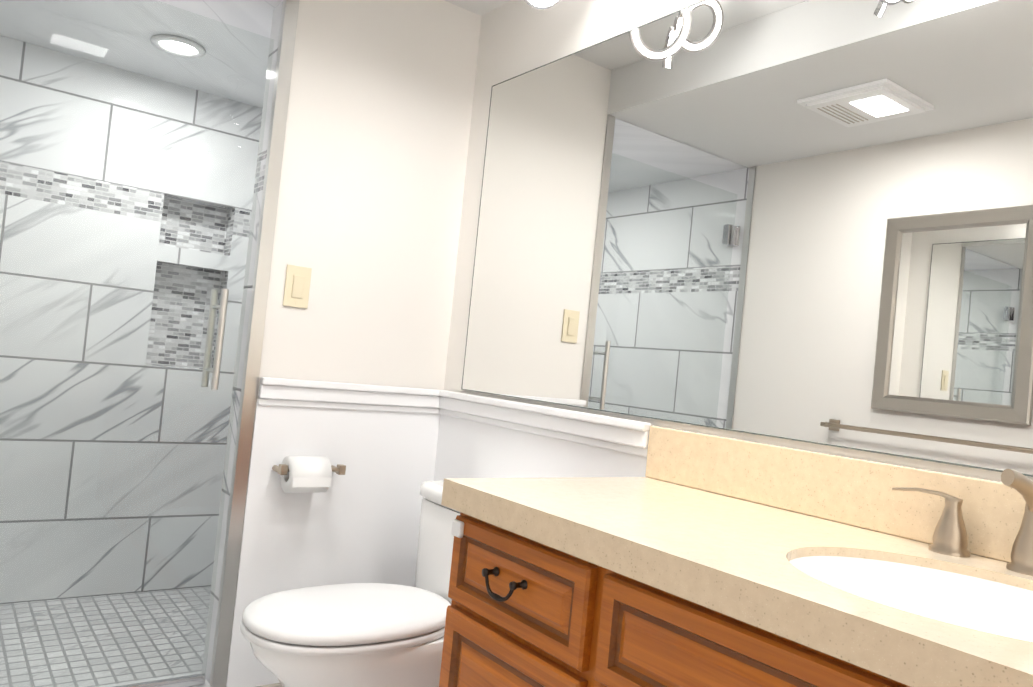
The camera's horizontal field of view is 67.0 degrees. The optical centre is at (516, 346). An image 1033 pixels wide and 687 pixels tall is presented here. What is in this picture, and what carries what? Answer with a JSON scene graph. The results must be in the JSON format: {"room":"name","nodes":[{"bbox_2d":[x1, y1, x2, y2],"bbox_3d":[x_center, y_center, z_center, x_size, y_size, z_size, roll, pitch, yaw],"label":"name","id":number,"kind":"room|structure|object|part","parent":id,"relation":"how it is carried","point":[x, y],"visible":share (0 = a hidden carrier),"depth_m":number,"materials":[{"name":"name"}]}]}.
{"room":"bathroom","nodes":[
{"label":"bathroom","id":0,"kind":"room"},
{"bbox_2d":[0,1,282,683],"bbox_3d":[-1.267,-0.007,2.611,1.350,2.090,1.252,7,-2,-37],"label":"tiled wall","id":1,"kind":"structure","parent":0,"point":[175,339],"depth_m":3.02,"materials":[{"name":"tile"}]},
{"bbox_2d":[0,0,272,686],"bbox_3d":[-1.130,-0.006,1.998,0.834,1.858,0.119,7,-2,-37],"label":"shower door","id":2,"kind":"structure","parent":1,"relation":"attached to","point":[190,680],"depth_m":2.08,"materials":[{"name":"clear glass"}]},
{"bbox_2d":[98,671,209,686],"bbox_3d":[-1.233,0.975,1.990,0.848,0.110,0.145,7,-2,-37],"label":"sill","id":3,"kind":"structure","parent":1,"relation":"attached to","point":[206,684],"depth_m":2.21,"materials":[{"name":"stone"}]},
{"bbox_2d":[209,0,299,686],"bbox_3d":[-1.078,-0.005,1.965,0.878,2.089,0.055,7,-2,-37],"label":"trim","id":4,"kind":"structure","parent":1,"relation":"attached to","point":[250,383],"depth_m":2.22,"materials":[{"name":"silver metal"}]},
{"bbox_2d":[272,456,345,492],"bbox_3d":[-0.598,0.369,2.268,0.208,0.103,0.126,7,-2,-37],"label":"paper holder","id":5,"kind":"object","parent":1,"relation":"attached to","point":[305,474],"visible":1,"depth_m":2.21,"materials":[{"name":"white paper"}]},
{"bbox_2d":[257,683,281,686],"bbox_3d":[-0.312,1.069,2.000,0.648,0.105,0.948,7,-2,-37],"label":"baseboard","id":6,"kind":"structure","parent":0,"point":[275,685],"depth_m":2.27,"materials":[{"name":"beige"}]},
{"bbox_2d":[257,0,480,398],"bbox_3d":[-0.860,-0.045,2.912,0.650,2.260,1.250,7,-2,-37],"label":"wall","id":7,"kind":"structure","parent":0,"point":[372,183],"depth_m":2.42,"materials":[{"name":"white paint"}]},
{"bbox_2d":[283,264,311,308],"bbox_3d":[-0.639,-0.175,2.282,0.074,0.120,0.012,7,-2,-37],"label":"switch plate","id":8,"kind":"object","parent":7,"relation":"attached to","point":[297,285],"visible":1,"depth_m":2.28,"materials":[{"name":"beige plastic"}]},
{"bbox_2d":[445,0,509,15],"bbox_3d":[-0.292,-1.143,1.611,1.500,0.310,3.930,7,-2,-37],"label":"ceiling","id":9,"kind":"structure","parent":0,"point":[480,7],"depth_m":2.55,"materials":[{"name":"white paint"}]},
{"bbox_2d":[0,0,282,107],"bbox_3d":[-1.132,-1.043,2.595,1.350,0.001,1.139,7,-2,-37],"label":"ceiling","id":10,"kind":"structure","parent":9,"relation":"attached to","point":[250,18],"depth_m":2.64,"materials":[{"name":"paint"}]},
{"bbox_2d":[151,34,205,57],"bbox_3d":[-1.170,-1.038,2.704,0.176,0.010,0.176,7,-2,-37],"label":"recessed light","id":11,"kind":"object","parent":10,"relation":"attached to","point":[180,47],"depth_m":2.70,"materials":[{"name":"white plastic"}]},
{"bbox_2d":[444,0,1032,481],"bbox_3d":[0.245,-0.028,2.075,0.120,2.400,4.190,7,-2,-37],"label":"wall","id":12,"kind":"structure","parent":0,"point":[518,36],"depth_m":2.39,"materials":[{"name":"white paint"}]},
{"bbox_2d":[226,399,646,686],"bbox_3d":[-0.253,0.618,2.019,0.620,0.845,0.954,7,-2,-37],"label":"wainscoting","id":13,"kind":"structure","parent":12,"relation":"attached to","point":[358,521],"depth_m":2.35,"materials":[{"name":"white paint"}]},
{"bbox_2d":[258,377,650,456],"bbox_3d":[-0.206,0.173,2.026,0.618,0.080,0.944,7,-2,-37],"label":"trim","id":14,"kind":"structure","parent":12,"relation":"attached to","point":[619,434],"depth_m":2.26,"materials":[{"name":"white paint"}]},
{"bbox_2d":[524,0,559,9],"bbox_3d":[0.042,-0.995,1.944,0.295,0.240,0.148,7,-2,-37],"label":"vanity light","id":15,"kind":"object","parent":12,"relation":"attached to","point":[541,4],"visible":1,"depth_m":2.02,"materials":[{"name":"white glass"}]},
{"bbox_2d":[462,0,1032,474],"bbox_3d":[0.621,-0.304,1.506,0.007,0.985,2.510,7,-2,-37],"label":"mirror glass","id":16,"kind":"object","parent":12,"relation":"attached to","point":[808,220],"visible":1,"depth_m":1.60,"materials":[{"name":"silver mirror"}]},
{"bbox_2d":[461,0,1032,476],"bbox_3d":[0.618,-0.305,1.504,0.001,0.985,2.510,7,-2,-37],"label":"wall mirror edge","id":17,"kind":"object","parent":16,"relation":"attached to","point":[671,420],"visible":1,"depth_m":1.85,"materials":[{"name":"grey metal"}]},
{"bbox_3d":[-0.524,1.140,1.561,1.740,0.100,4.190,7,-2,-37],"label":"floor","id":18,"kind":"structure","parent":0,"visible":0},
{"bbox_2d":[0,586,210,686],"bbox_3d":[-1.377,1.007,2.598,1.350,0.050,1.000,7,-2,-37],"label":"mosaic shower floor","id":19,"kind":"structure","parent":18,"relation":"on","point":[99,641],"depth_m":2.62,"materials":[{"name":"grey tile"}]},
{"bbox_2d":[240,480,459,686],"bbox_3d":[-0.325,0.743,1.978,0.735,0.749,0.452,7,-2,-37],"label":"toilet","id":20,"kind":"object","parent":18,"relation":"on","point":[364,635],"visible":0.5,"depth_m":1.82,"materials":[{"name":"white ceramic"}]},
{"bbox_3d":[-0.401,0.657,1.918,0.527,0.052,0.384,7,-2,-37],"label":"seat lid","id":21,"kind":"part","parent":20,"relation":"part of","materials":[{"name":"white plastic"}]},
{"bbox_2d":[439,490,1032,686],"bbox_3d":[0.542,0.767,0.951,0.592,0.820,1.681,7,-2,-37],"label":"bathroom vanity","id":22,"kind":"object","parent":18,"relation":"on","point":[693,559],"depth_m":1.12,"materials":[{"name":"beige stone"}]},
{"bbox_2d":[892,468,1032,602],"bbox_3d":[0.730,0.251,1.121,0.146,0.152,0.416,7,-2,-37],"label":"faucet","id":23,"kind":"object","parent":22,"relation":"on","point":[966,525],"depth_m":1.22,"materials":[{"name":"silver metal"}]}
]}

